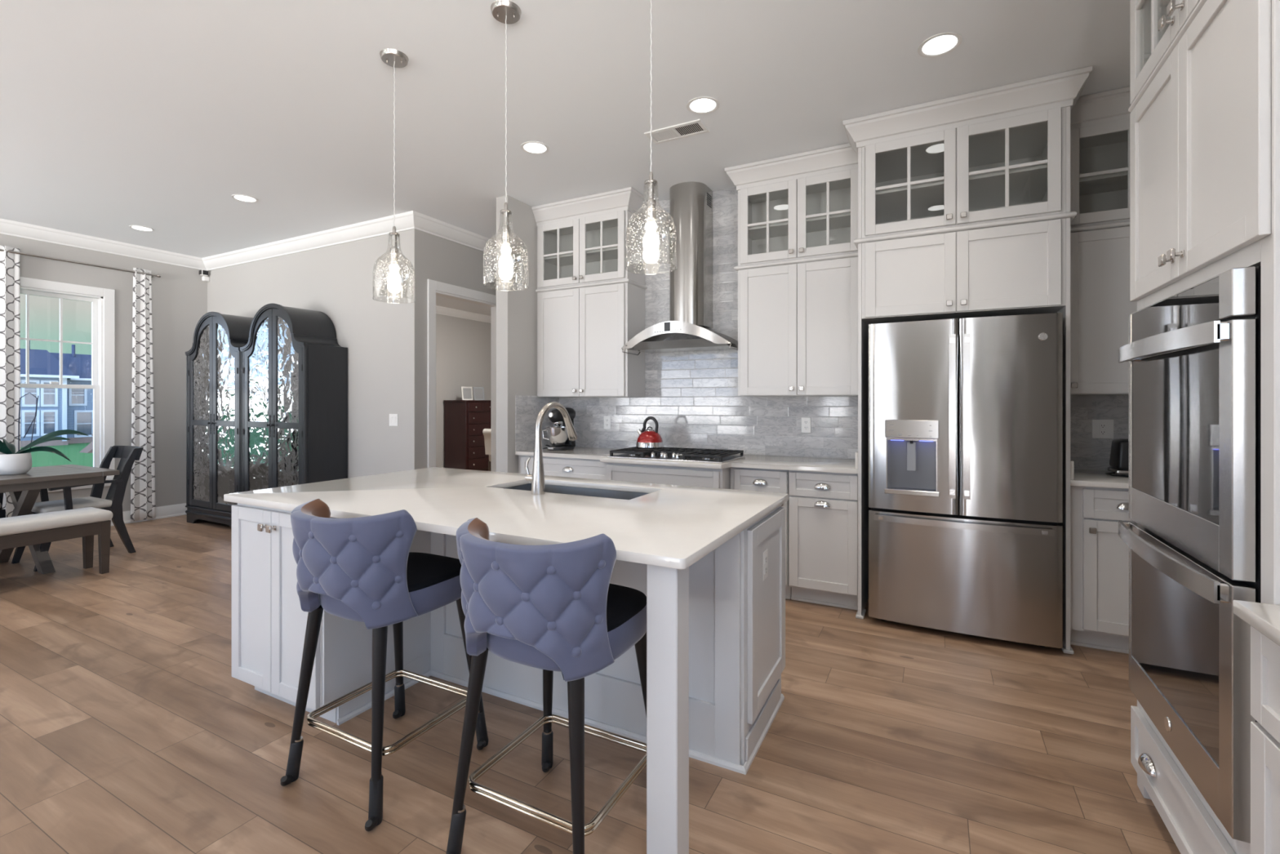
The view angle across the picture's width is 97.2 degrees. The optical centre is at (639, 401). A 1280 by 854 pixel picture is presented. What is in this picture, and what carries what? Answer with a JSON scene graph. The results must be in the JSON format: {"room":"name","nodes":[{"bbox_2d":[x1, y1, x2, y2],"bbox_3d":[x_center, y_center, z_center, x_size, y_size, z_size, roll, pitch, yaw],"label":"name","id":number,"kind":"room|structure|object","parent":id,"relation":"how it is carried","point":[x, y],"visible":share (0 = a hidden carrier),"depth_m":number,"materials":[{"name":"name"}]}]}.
{"room":"kitchen","nodes":[
{"label":"kitchen","id":0,"kind":"room"},
{"bbox_2d":[0,233,207,511],"bbox_3d":[-7.100,-0.194,3.579,0.200,3.048,7.760,0,0,28],"label":"wall","id":1,"kind":"structure","parent":0,"point":[180,296],"depth_m":6.40,"materials":[{"name":"beige paint"}]},
{"bbox_2d":[19,276,115,493],"bbox_3d":[-6.010,-0.155,5.548,0.185,2.110,1.300,0,0,28],"label":"window","id":2,"kind":"structure","parent":1,"relation":"in","point":[33,286],"depth_m":5.99,"materials":[{"name":"white paint"}]},
{"bbox_2d":[0,248,160,279],"bbox_3d":[-5.875,-1.407,5.571,0.122,0.075,1.825,0,0,28],"label":"curtain rod","id":3,"kind":"object","parent":1,"relation":"attached to","point":[152,275],"visible":0.85,"depth_m":5.76,"materials":[{"name":"silver metal"}]},
{"bbox_2d":[0,244,20,517],"bbox_3d":[-6.044,-0.083,5.154,0.049,2.765,0.532,0,0,28],"label":"curtain","id":4,"kind":"object","parent":3,"relation":"hanging from","point":[10,316],"visible":0.76,"depth_m":5.33,"materials":[{"name":"fabric"}]},
{"bbox_2d":[130,267,155,521],"bbox_3d":[-5.485,-0.083,6.224,0.031,2.765,0.226,0,0,28],"label":"curtain","id":5,"kind":"object","parent":3,"relation":"hanging from","point":[143,506],"visible":0.98,"depth_m":6.22,"materials":[{"name":"fabric"}]},
{"bbox_2d":[110,502,186,525],"bbox_3d":[-5.401,1.262,2.704,3.622,0.135,7.785,0,0,28],"label":"baseboard","id":6,"kind":"structure","parent":1,"relation":"attached to","point":[173,510],"depth_m":6.48,"materials":[{"name":"white paint"}]},
{"bbox_2d":[199,269,209,281],"bbox_3d":[-5.251,-1.522,6.798,0.082,0.125,0.100,0,0,28],"label":"security camera","id":7,"kind":"object","parent":1,"relation":"attached to","point":[204,273],"visible":1,"depth_m":6.79,"materials":[{"name":"white plastic"}]},
{"bbox_2d":[0,210,496,271],"bbox_3d":[-4.482,-1.657,4.376,3.700,0.123,11.600,0,0,28],"label":"trim","id":8,"kind":"structure","parent":1,"relation":"attached to","point":[412,220],"depth_m":5.77,"materials":[{"name":"white paint"}]},
{"bbox_2d":[207,228,425,478],"bbox_3d":[-3.646,-0.194,6.083,3.600,3.048,0.120,0,0,28],"label":"wall","id":9,"kind":"structure","parent":0,"point":[384,335],"depth_m":5.50,"materials":[{"name":"beige paint"}]},
{"bbox_2d":[389,413,397,426],"bbox_3d":[-2.329,0.170,5.320,0.116,0.116,0.011,0,0,28],"label":"light switch","id":10,"kind":"object","parent":9,"relation":"attached to","point":[393,417],"visible":1,"depth_m":5.32,"materials":[{"name":"white plastic"}]},
{"bbox_2d":[425,232,496,467],"bbox_3d":[-1.186,-0.194,7.031,0.120,3.048,3.840,0,0,28],"label":"wall","id":11,"kind":"structure","parent":0,"point":[446,261],"depth_m":5.63,"materials":[{"name":"beige paint"}]},
{"bbox_2d":[426,279,496,471],"bbox_3d":[-1.799,0.085,5.837,0.140,2.490,1.105,0,0,28],"label":"trim","id":12,"kind":"structure","parent":11,"relation":"attached to","point":[469,295],"depth_m":5.43,"materials":[{"name":"white paint"}]},
{"bbox_2d":[435,313,490,467],"bbox_3d":[-3.926,-0.194,9.819,0.120,3.048,6.240,0,0,28],"label":"wall","id":13,"kind":"structure","parent":0,"point":[463,345],"depth_m":10.59,"materials":[{"name":"beige paint"}]},
{"bbox_2d":[435,305,490,323],"bbox_3d":[-3.828,-1.657,9.768,0.100,0.123,6.240,0,0,28],"label":"trim","id":14,"kind":"structure","parent":13,"relation":"attached to","point":[439,309],"depth_m":10.65,"materials":[{"name":"white paint"}]},
{"bbox_2d":[496,195,537,473],"bbox_3d":[-0.209,-0.194,6.520,0.125,3.048,4.080,0,0,28],"label":"wall column","id":15,"kind":"structure","parent":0,"point":[516,302],"depth_m":4.76,"materials":[{"name":"beige paint"}]},
{"bbox_2d":[0,0,1129,315],"bbox_3d":[-1.598,-1.793,4.194,9.520,0.150,14.250,0,0,28],"label":"ceiling","id":16,"kind":"structure","parent":0,"point":[116,115],"depth_m":3.09,"materials":[{"name":"paint"}]},
{"bbox_2d":[128,225,154,231],"bbox_3d":[-4.925,-1.714,5.574,0.190,0.007,0.190,0,0,28],"label":"recessed light","id":17,"kind":"object","parent":16,"relation":"in","point":[134,227],"visible":1,"depth_m":5.56,"materials":[{"name":"white plastic"}]},
{"bbox_2d":[132,226,151,231],"bbox_3d":[-4.925,-1.715,5.574,0.148,0.001,0.148,0,0,28],"label":"diffuser","id":18,"kind":"object","parent":17,"relation":"attached to","point":[135,227],"depth_m":5.56,"materials":[{"name":"white plastic"}]},
{"bbox_2d":[231,194,258,202],"bbox_3d":[-3.331,-1.714,4.754,0.190,0.007,0.190,0,0,28],"label":"recessed light","id":19,"kind":"object","parent":16,"relation":"in","point":[242,197],"visible":1,"depth_m":4.75,"materials":[{"name":"white plastic"}]},
{"bbox_2d":[234,195,255,201],"bbox_3d":[-3.331,-1.715,4.754,0.148,0.001,0.148,0,0,28],"label":"diffuser","id":20,"kind":"object","parent":19,"relation":"attached to","point":[240,197],"depth_m":4.76,"materials":[{"name":"white plastic"}]},
{"bbox_2d":[372,48,415,300],"bbox_3d":[-1.223,-1.112,2.807,0.198,1.212,0.198,0,0,28],"label":"pendant light","id":21,"kind":"object","parent":16,"relation":"hanging from","point":[393,58],"visible":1,"depth_m":2.79,"materials":[{"name":"clear glass"}]},
{"bbox_2d":[388,226,399,265],"bbox_3d":[-1.223,-0.779,2.807,0.052,0.192,0.052,0,0,28],"label":"socket","id":22,"kind":"object","parent":21,"relation":"attached to","point":[393,250],"depth_m":2.80,"materials":[{"name":"silver metal"}]},
{"bbox_2d":[482,0,528,287],"bbox_3d":[-0.588,-1.112,2.474,0.198,1.212,0.198,0,0,28],"label":"pendant light","id":23,"kind":"object","parent":16,"relation":"hanging from","point":[505,11],"visible":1,"depth_m":2.46,"materials":[{"name":"clear glass"}]},
{"bbox_2d":[500,202,511,246],"bbox_3d":[-0.588,-0.779,2.474,0.052,0.192,0.052,0,0,28],"label":"socket","id":24,"kind":"object","parent":23,"relation":"attached to","point":[505,230],"depth_m":2.46,"materials":[{"name":"silver metal"}]},
{"bbox_2d":[520,141,549,154],"bbox_3d":[-0.709,-1.714,3.807,0.190,0.007,0.190,0,0,28],"label":"recessed light","id":25,"kind":"object","parent":16,"relation":"in","point":[534,147],"visible":1,"depth_m":3.81,"materials":[{"name":"white plastic"}]},
{"bbox_2d":[524,142,546,152],"bbox_3d":[-0.709,-1.715,3.807,0.148,0.001,0.148,0,0,28],"label":"diffuser","id":26,"kind":"object","parent":25,"relation":"attached to","point":[531,147],"depth_m":3.81,"materials":[{"name":"white plastic"}]},
{"bbox_2d":[625,0,676,267],"bbox_3d":[0.042,-1.112,2.145,0.198,1.212,0.198,0,0,28],"label":"pendant light","id":27,"kind":"object","parent":16,"relation":"hanging from","point":[651,242],"visible":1,"depth_m":2.13,"materials":[{"name":"clear glass"}]},
{"bbox_2d":[644,171,657,222],"bbox_3d":[0.042,-0.779,2.145,0.052,0.192,0.052,0,0,28],"label":"socket","id":28,"kind":"object","parent":27,"relation":"attached to","point":[651,203],"depth_m":2.13,"materials":[{"name":"silver metal"}]},
{"bbox_2d":[644,119,709,144],"bbox_3d":[0.234,-1.714,3.585,0.380,0.008,0.170,0,0,28],"label":"ceiling vent","id":29,"kind":"object","parent":16,"relation":"in","point":[695,127],"visible":0.99,"depth_m":3.58,"materials":[{"name":"white plastic"}]},
{"bbox_2d":[686,96,719,114],"bbox_3d":[0.364,-1.714,3.263,0.190,0.007,0.190,0,0,28],"label":"recessed light","id":30,"kind":"object","parent":16,"relation":"in","point":[704,105],"visible":1,"depth_m":3.26,"materials":[{"name":"white plastic"}]},
{"bbox_2d":[689,98,715,111],"bbox_3d":[0.364,-1.715,3.263,0.148,0.001,0.148,0,0,28],"label":"diffuser","id":31,"kind":"object","parent":30,"relation":"attached to","point":[702,104],"depth_m":3.26,"materials":[{"name":"white plastic"}]},
{"bbox_2d":[917,31,962,57],"bbox_3d":[1.441,-1.714,2.711,0.190,0.007,0.190,0,0,28],"label":"recessed light","id":32,"kind":"object","parent":16,"relation":"in","point":[942,45],"visible":1,"depth_m":2.71,"materials":[{"name":"white plastic"}]},
{"bbox_2d":[922,35,957,54],"bbox_3d":[1.441,-1.715,2.711,0.148,0.001,0.148,0,0,28],"label":"diffuser","id":33,"kind":"object","parent":32,"relation":"attached to","point":[941,44],"depth_m":2.71,"materials":[{"name":"white plastic"}]},
{"bbox_2d":[0,514,1180,853],"bbox_3d":[-1.598,1.390,4.194,9.520,0.120,14.250,0,0,28],"label":"floor","id":34,"kind":"structure","parent":0,"point":[126,726],"depth_m":2.16,"materials":[{"name":"brown wood"}]},
{"bbox_2d":[0,492,9,559],"bbox_3d":[-5.764,0.868,4.708,0.725,0.925,0.558,0,0,28],"label":"dining chair","id":35,"kind":"object","parent":34,"relation":"on","point":[2,511],"visible":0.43,"depth_m":4.78,"materials":[{"name":"black wood"}]},
{"bbox_2d":[0,506,112,573],"bbox_3d":[-4.633,1.087,3.801,0.375,0.485,1.560,0,0,28],"label":"bench","id":36,"kind":"object","parent":34,"relation":"on","point":[15,531],"visible":1,"depth_m":4.20,"materials":[{"name":"beige fabric"}]},
{"bbox_2d":[0,506,112,536],"bbox_3d":[-4.633,0.885,3.801,0.375,0.080,1.560,0,0,28],"label":"cushion","id":37,"kind":"object","parent":36,"relation":"on","point":[63,520],"depth_m":4.14,"materials":[{"name":"beige fabric"}]},
{"bbox_2d":[0,464,119,573],"bbox_3d":[-5.242,0.950,4.046,0.960,0.760,2.010,0,0,28],"label":"dining table","id":38,"kind":"object","parent":34,"relation":"on","point":[24,490],"visible":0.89,"depth_m":4.43,"materials":[{"name":"brown wood"}]},
{"bbox_2d":[0,392,88,475],"bbox_3d":[-4.920,0.245,4.449,0.684,0.648,0.463,0,0,-8],"label":"potted orchid","id":39,"kind":"object","parent":38,"relation":"on","point":[11,462],"visible":1,"depth_m":4.50,"materials":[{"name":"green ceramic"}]},
{"bbox_2d":[11,445,143,571],"bbox_3d":[-4.795,0.868,4.856,0.558,0.925,0.725,0,0,28],"label":"dining chair","id":40,"kind":"object","parent":34,"relation":"on","point":[113,502],"visible":0.61,"depth_m":4.89,"materials":[{"name":"black wood"}]},
{"bbox_2d":[185,311,253,528],"bbox_3d":[-4.453,0.186,6.168,1.084,2.287,0.459,0,0,28],"label":"display cabinet","id":41,"kind":"object","parent":34,"relation":"on","point":[213,361],"visible":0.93,"depth_m":6.18,"materials":[{"name":"grey paint"}]},
{"bbox_2d":[194,377,234,382],"bbox_3d":[-4.437,-0.239,6.198,1.014,0.018,0.360,0,0,28],"label":"shelf","id":42,"kind":"object","parent":41,"relation":"attached to","point":[196,380],"depth_m":6.23,"materials":[{"name":"glass"}]},
{"bbox_2d":[194,409,234,412],"bbox_3d":[-4.437,0.101,6.198,1.014,0.018,0.360,0,0,28],"label":"shelf","id":43,"kind":"object","parent":41,"relation":"attached to","point":[195,411],"depth_m":6.17,"materials":[{"name":"clear glass"}]},
{"bbox_2d":[194,437,234,443],"bbox_3d":[-4.437,0.421,6.198,1.014,0.018,0.360,0,0,28],"label":"shelf","id":44,"kind":"object","parent":41,"relation":"attached to","point":[197,440],"depth_m":6.22,"materials":[{"name":"glass"}]},
{"bbox_2d":[194,468,234,476],"bbox_3d":[-4.437,0.771,6.198,1.014,0.018,0.360,0,0,28],"label":"shelf","id":45,"kind":"object","parent":41,"relation":"attached to","point":[197,471],"depth_m":6.18,"materials":[{"name":"glass"}]},
{"bbox_2d":[217,463,234,471],"bbox_3d":[-4.626,0.731,6.258,0.224,0.060,0.223,0,0,28],"label":"plate stack","id":46,"kind":"object","parent":41,"relation":"on","point":[228,466],"visible":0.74,"depth_m":6.22,"materials":[{"name":"white ceramic"}]},
{"bbox_2d":[240,303,347,492],"bbox_3d":[-3.492,0.186,5.665,1.084,2.287,0.459,0,0,28],"label":"display cabinet","id":47,"kind":"object","parent":34,"relation":"on","point":[294,366],"visible":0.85,"depth_m":5.54,"materials":[{"name":"grey wood"}]},
{"bbox_2d":[249,376,298,380],"bbox_3d":[-3.476,-0.239,5.695,1.014,0.018,0.360,0,0,28],"label":"shelf","id":48,"kind":"object","parent":47,"relation":"attached to","point":[251,378],"depth_m":5.70,"materials":[{"name":"glass"}]},
{"bbox_2d":[249,410,298,413],"bbox_3d":[-3.476,0.101,5.695,1.014,0.018,0.360,0,0,28],"label":"shelf","id":49,"kind":"object","parent":47,"relation":"attached to","point":[251,411],"depth_m":5.68,"materials":[{"name":"clear glass"}]},
{"bbox_2d":[249,440,298,447],"bbox_3d":[-3.476,0.421,5.695,1.014,0.018,0.360,0,0,28],"label":"shelf","id":50,"kind":"object","parent":47,"relation":"attached to","point":[252,442],"depth_m":5.79,"materials":[{"name":"glass"}]},
{"bbox_2d":[249,472,298,484],"bbox_3d":[-3.476,0.771,5.695,1.014,0.018,0.360,0,0,28],"label":"shelf","id":51,"kind":"object","parent":47,"relation":"attached to","point":[292,477],"depth_m":5.78,"materials":[{"name":"grey paint"}]},
{"bbox_2d":[280,498,488,831],"bbox_3d":[-0.931,0.843,2.066,0.532,0.974,0.585,0,0,28],"label":"bar stool","id":52,"kind":"object","parent":34,"relation":"on","point":[362,569],"visible":0.98,"depth_m":1.85,"materials":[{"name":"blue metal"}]},
{"bbox_2d":[443,400,490,471],"bbox_3d":[-3.052,0.649,10.670,0.579,1.362,1.190,0,0,28],"label":"dresser","id":53,"kind":"object","parent":34,"relation":"on","point":[465,420],"visible":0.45,"depth_m":10.20,"materials":[{"name":"brown wood"}]},
{"bbox_2d":[461,386,473,399],"bbox_3d":[-3.200,-0.158,10.413,0.200,0.250,0.124,0,0,-34],"label":"photo frame","id":54,"kind":"object","parent":53,"relation":"on","point":[467,392],"visible":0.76,"depth_m":10.39,"materials":[{"name":"white wood"}]},
{"bbox_2d":[462,387,471,399],"bbox_3d":[-3.186,-0.158,10.391,0.152,0.202,0.049,0,0,-34],"label":"photograph","id":55,"kind":"object","parent":54,"relation":"attached to","point":[467,392],"depth_m":10.39,"materials":[{"name":"grey paper"}]},
{"bbox_2d":[473,386,484,399],"bbox_3d":[-3.061,-0.158,10.678,0.200,0.250,0.124,0,0,-34],"label":"photo frame","id":56,"kind":"object","parent":53,"relation":"on","point":[478,392],"visible":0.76,"depth_m":10.65,"materials":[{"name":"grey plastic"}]},
{"bbox_2d":[475,388,483,399],"bbox_3d":[-3.046,-0.158,10.657,0.152,0.202,0.049,0,0,-34],"label":"photograph","id":57,"kind":"object","parent":56,"relation":"attached to","point":[478,392],"depth_m":10.66,"materials":[{"name":"grey paper"}]},
{"bbox_2d":[482,428,490,471],"bbox_3d":[-2.230,0.890,9.651,0.600,0.880,0.665,0,0,28],"label":"armchair","id":58,"kind":"object","parent":34,"relation":"on","point":[486,432],"visible":0.19,"depth_m":9.51,"materials":[{"name":"beige fabric"}]},
{"bbox_2d":[231,490,785,853],"bbox_3d":[-0.594,0.888,2.551,2.232,0.884,1.222,0,0,28],"label":"kitchen island","id":59,"kind":"object","parent":34,"relation":"on","point":[716,628],"visible":0.4,"depth_m":2.28,"materials":[{"name":"white paint"}]},
{"bbox_2d":[223,466,788,568],"bbox_3d":[-0.602,0.431,2.553,2.257,0.030,1.210,0,0,28],"label":"island countertop","id":60,"kind":"structure","parent":59,"relation":"on","point":[676,526],"depth_m":2.24,"materials":[{"name":"stone"}]},
{"bbox_2d":[524,401,577,494],"bbox_3d":[-0.416,0.207,2.678,0.103,0.417,0.332,0,0,28],"label":"faucet","id":61,"kind":"object","parent":60,"relation":"on","point":[537,477],"visible":1,"depth_m":2.54,"materials":[{"name":"silver metal"}]},
{"bbox_2d":[506,483,648,499],"bbox_3d":[-0.325,0.558,2.743,0.822,0.222,0.362,0,0,28],"label":"sink","id":62,"kind":"object","parent":60,"relation":"in","point":[548,488],"visible":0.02,"depth_m":2.92,"materials":[{"name":"silver metal"}]},
{"bbox_2d":[763,548,768,580],"bbox_3d":[0.502,0.652,2.260,0.007,0.116,0.070,0,0,28],"label":"wall outlet","id":63,"kind":"object","parent":59,"relation":"attached to","point":[766,552],"visible":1,"depth_m":2.25,"materials":[{"name":"white plastic"}]},
{"bbox_2d":[445,517,646,853],"bbox_3d":[-0.249,0.843,1.726,0.532,0.974,0.585,0,0,28],"label":"bar stool","id":64,"kind":"object","parent":34,"relation":"on","point":[550,608],"visible":0.98,"depth_m":1.50,"materials":[{"name":"fabric"}]},
{"bbox_2d":[518,454,604,479],"bbox_3d":[-0.497,0.888,4.810,0.940,0.884,0.626,0,0,28],"label":"base cabinet","id":65,"kind":"object","parent":34,"relation":"on","point":[592,468],"visible":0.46,"depth_m":4.54,"materials":[{"name":"white paint"}]},
{"bbox_2d":[604,462,730,488],"bbox_3d":[0.300,0.888,4.309,0.927,0.884,0.776,0,0,28],"label":"base cabinet","id":66,"kind":"object","parent":34,"relation":"on","point":[648,473],"visible":0.14,"depth_m":3.96,"materials":[{"name":"white paint"}]},
{"bbox_2d":[515,446,857,473],"bbox_3d":[0.260,0.431,4.333,2.714,0.030,0.776,0,0,28],"label":"countertop","id":67,"kind":"structure","parent":66,"relation":"on","point":[756,461],"depth_m":3.94,"materials":[{"name":"stone"}]},
{"bbox_2d":[542,407,575,450],"bbox_3d":[-0.688,0.232,4.956,0.314,0.366,0.272,0,0,-32],"label":"stand mixer","id":68,"kind":"object","parent":67,"relation":"on","point":[557,434],"visible":0.87,"depth_m":4.84,"materials":[{"name":"black plastic"}]},
{"bbox_2d":[542,426,568,448],"bbox_3d":[-0.729,0.310,4.910,0.246,0.186,0.216,0,0,28],"label":"bowl","id":69,"kind":"object","parent":68,"relation":"on","point":[557,436],"depth_m":4.84,"materials":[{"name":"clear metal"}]},
{"bbox_2d":[607,446,745,462],"bbox_3d":[0.278,0.391,4.264,0.910,0.050,0.525,0,0,28],"label":"gas cooktop","id":70,"kind":"object","parent":67,"relation":"in","point":[679,454],"visible":0.95,"depth_m":4.15,"materials":[{"name":"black metal"}]},
{"bbox_2d":[635,416,663,448],"bbox_3d":[0.079,0.240,4.530,0.224,0.250,0.224,0,0,28],"label":"kettle","id":71,"kind":"object","parent":70,"relation":"on","point":[646,438],"visible":1,"depth_m":4.46,"materials":[{"name":"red metal"}]},
{"bbox_2d":[607,453,745,462],"bbox_3d":[0.278,0.412,4.264,0.910,0.008,0.525,0,0,28],"label":"tray","id":72,"kind":"object","parent":70,"relation":"on","point":[668,456],"depth_m":4.10,"materials":[{"name":"silver metal"}]},
{"bbox_2d":[730,466,791,599],"bbox_3d":[0.927,0.888,4.065,0.400,0.884,0.626,0,0,28],"label":"base cabinet","id":73,"kind":"object","parent":34,"relation":"on","point":[767,480],"visible":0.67,"depth_m":3.79,"materials":[{"name":"white paint"}]},
{"bbox_2d":[788,470,857,609],"bbox_3d":[1.302,0.888,3.871,0.434,0.884,0.624,0,0,28],"label":"base cabinet","id":74,"kind":"object","parent":34,"relation":"on","point":[823,506],"visible":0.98,"depth_m":3.63,"materials":[{"name":"white paint"}]},
{"bbox_2d":[855,147,871,618],"bbox_3d":[1.498,-0.120,3.748,0.046,2.900,0.659,0,0,28],"label":"gable","id":75,"kind":"object","parent":34,"relation":"on","point":[863,328],"visible":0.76,"depth_m":3.51,"materials":[{"name":"white paint"}]},
{"bbox_2d":[868,312,1062,648],"bbox_3d":[1.930,0.432,3.433,0.942,1.795,0.767,0,0,28],"label":"refrigerator","id":76,"kind":"object","parent":34,"relation":"on","point":[966,415],"visible":1,"depth_m":3.11,"materials":[{"name":"grey metal"}]},
{"bbox_2d":[1056,106,1074,654],"bbox_3d":[2.416,-0.120,3.268,0.046,2.900,0.659,0,0,28],"label":"gable","id":77,"kind":"object","parent":34,"relation":"on","point":[1067,648],"visible":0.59,"depth_m":2.99,"materials":[{"name":"white paint"}]},
{"bbox_2d":[1070,485,1135,653],"bbox_3d":[2.705,0.888,3.135,0.603,0.884,0.626,0,0,28],"label":"base cabinet","id":78,"kind":"object","parent":34,"relation":"on","point":[1100,557],"visible":0.44,"depth_m":2.98,"materials":[{"name":"white paint"}]},
{"bbox_2d":[1070,469,1128,488],"bbox_3d":[2.706,0.431,3.138,0.610,0.030,0.626,0,0,28],"label":"countertop","id":79,"kind":"structure","parent":78,"relation":"on","point":[1082,477],"depth_m":3.02,"materials":[{"name":"stone"}]},
{"bbox_2d":[1105,438,1128,477],"bbox_3d":[2.822,0.314,3.154,0.344,0.202,0.254,0,0,28],"label":"toaster","id":80,"kind":"object","parent":79,"relation":"on","point":[1119,454],"visible":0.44,"depth_m":3.16,"materials":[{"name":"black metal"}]},
{"bbox_2d":[1128,0,1279,853],"bbox_3d":[1.771,-0.170,1.427,0.674,3.000,0.899,0,0,28],"label":"tall cabinet","id":81,"kind":"object","parent":34,"relation":"on","point":[1204,109],"visible":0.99,"depth_m":1.43,"materials":[{"name":"white paint"}]},
{"bbox_2d":[1118,266,1260,843],"bbox_3d":[1.730,0.335,1.442,0.672,1.260,0.750,0,0,28],"label":"double oven","id":82,"kind":"object","parent":81,"relation":"in","point":[1193,354],"visible":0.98,"depth_m":1.40,"materials":[{"name":"silver metal"}]},
{"bbox_2d":[1250,626,1279,853],"bbox_3d":[1.219,0.888,0.396,0.696,0.884,1.432,0,0,28],"label":"base cabinet","id":83,"kind":"object","parent":34,"relation":"on","point":[1264,652],"visible":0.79,"depth_m":1.12,"materials":[{"name":"white paint"}]},
{"bbox_2d":[1232,600,1279,645],"bbox_3d":[1.224,0.431,0.394,0.691,0.030,1.433,0,0,28],"label":"countertop","id":84,"kind":"structure","parent":83,"relation":"on","point":[1264,618],"depth_m":1.11,"materials":[{"name":"stone"}]},
{"bbox_2d":[515,186,1128,470],"bbox_3d":[1.037,-0.651,4.027,4.395,2.134,0.627,0,0,28],"label":"tile backsplash","id":85,"kind":"structure","parent":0,"point":[695,402],"depth_m":4.58,"materials":[{"name":"tile"}]},
{"bbox_2d":[531,186,648,288],"bbox_3d":[-0.420,-1.359,4.902,0.997,0.712,0.393,0,0,28],"label":"upper cabinet","id":86,"kind":"object","parent":85,"relation":"attached to","point":[581,240],"visible":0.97,"depth_m":4.81,"materials":[{"name":"white paint"}]},
{"bbox_2d":[544,246,617,266],"bbox_3d":[-0.433,-1.279,4.962,0.883,0.018,0.272,0,0,28],"label":"shelf","id":87,"kind":"object","parent":86,"relation":"attached to","point":[610,255],"depth_m":4.99,"materials":[{"name":"white paint"}]},
{"bbox_2d":[535,278,647,397],"bbox_3d":[-0.438,-0.524,4.926,0.943,0.958,0.366,0,0,28],"label":"upper cabinet","id":88,"kind":"object","parent":85,"relation":"attached to","point":[583,330],"visible":1,"depth_m":4.77,"materials":[{"name":"white paint"}]},
{"bbox_2d":[621,182,737,355],"bbox_3d":[0.341,-1.052,4.443,0.905,1.329,0.506,0,0,28],"label":"range hood","id":89,"kind":"object","parent":85,"relation":"attached to","point":[691,203],"visible":0.99,"depth_m":4.41,"materials":[{"name":"silver metal"}]},
{"bbox_2d":[724,142,857,266],"bbox_3d":[1.129,-1.359,4.091,0.946,0.712,0.393,0,0,28],"label":"upper cabinet","id":90,"kind":"object","parent":85,"relation":"attached to","point":[803,205],"visible":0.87,"depth_m":4.04,"materials":[{"name":"white paint"}]},
{"bbox_2d":[748,212,850,239],"bbox_3d":[1.186,-1.279,4.115,0.832,0.018,0.272,0,0,28],"label":"shelf","id":91,"kind":"object","parent":90,"relation":"attached to","point":[841,222],"depth_m":4.12,"materials":[{"name":"white paint"}]},
{"bbox_2d":[733,252,857,395],"bbox_3d":[1.159,-0.524,4.090,0.892,0.958,0.366,0,0,28],"label":"upper cabinet","id":92,"kind":"object","parent":85,"relation":"attached to","point":[797,319],"visible":0.96,"depth_m":3.94,"materials":[{"name":"white paint"}]},
{"bbox_2d":[801,417,810,432],"bbox_3d":[1.252,0.174,4.250,0.070,0.116,0.007,0,0,28],"label":"wall outlet","id":93,"kind":"object","parent":85,"relation":"attached to","point":[806,421],"visible":1,"depth_m":4.25,"materials":[{"name":"white plastic"}]},
{"bbox_2d":[853,211,1076,325],"bbox_3d":[1.948,-0.757,3.492,1.104,0.491,0.696,0,0,28],"label":"upper cabinet","id":94,"kind":"object","parent":85,"relation":"attached to","point":[1015,266],"visible":0.98,"depth_m":3.19,"materials":[{"name":"white paint"}]},
{"bbox_2d":[843,66,1093,238],"bbox_3d":[1.942,-1.359,3.480,1.212,0.712,0.723,0,0,28],"label":"upper cabinet","id":95,"kind":"object","parent":85,"relation":"attached to","point":[997,153],"visible":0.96,"depth_m":3.28,"materials":[{"name":"white paint"}]},
{"bbox_2d":[875,164,1047,223],"bbox_3d":[1.964,-1.279,3.522,0.978,0.018,0.602,0,0,28],"label":"shelf","id":96,"kind":"object","parent":95,"relation":"attached to","point":[1028,185],"depth_m":3.47,"materials":[{"name":"white paint"}]},
{"bbox_2d":[1070,86,1131,227],"bbox_3d":[2.758,-1.359,3.239,0.609,0.712,0.393,0,0,28],"label":"upper cabinet","id":97,"kind":"object","parent":85,"relation":"attached to","point":[1100,122],"visible":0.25,"depth_m":3.22,"materials":[{"name":"white paint"}]},
{"bbox_2d":[1079,172,1127,195],"bbox_3d":[2.780,-1.279,3.281,0.573,0.018,0.272,0,0,28],"label":"shelf","id":98,"kind":"object","parent":97,"relation":"attached to","point":[1112,184],"depth_m":3.30,"materials":[{"name":"white paint"}]},
{"bbox_2d":[1092,419,1113,439],"bbox_3d":[2.816,0.165,3.431,0.105,0.116,0.008,0,0,28],"label":"wall outlet","id":99,"kind":"object","parent":85,"relation":"attached to","point":[1101,428],"visible":1,"depth_m":3.43,"materials":[{"name":"white plastic"}]},
{"bbox_2d":[1070,220,1137,395],"bbox_3d":[2.764,-0.524,3.251,0.609,0.958,0.366,0,0,28],"label":"upper cabinet","id":100,"kind":"object","parent":85,"relation":"attached to","point":[1101,306],"visible":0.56,"depth_m":3.18,"materials":[{"name":"white paint"}]},
{"label":"outside","id":101,"kind":"structure","parent":0,"visible":0},
{"bbox_2d":[20,442,93,466],"bbox_3d":[-58.682,3.230,47.629,131.850,0.200,150.000,0,0,28],"label":"lawn","id":102,"kind":"structure","parent":101,"point":[41,458],"depth_m":32.20,"materials":[{"name":"green plant"}]},
{"bbox_2d":[20,340,93,447],"bbox_3d":[-47.487,-0.845,41.772,12.120,7.950,51.000,0,0,28],"label":"house","id":103,"kind":"structure","parent":102,"relation":"on","point":[57,409],"depth_m":40.80,"materials":[{"name":"blue"}]},
{"bbox_2d":[79,419,93,453],"bbox_3d":[-33.822,2.130,37.388,3.400,2.000,5.100,0,0,28],"label":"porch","id":104,"kind":"object","parent":102,"relation":"on","point":[89,448],"visible":0.06,"depth_m":35.06,"materials":[{"name":"white wood"}]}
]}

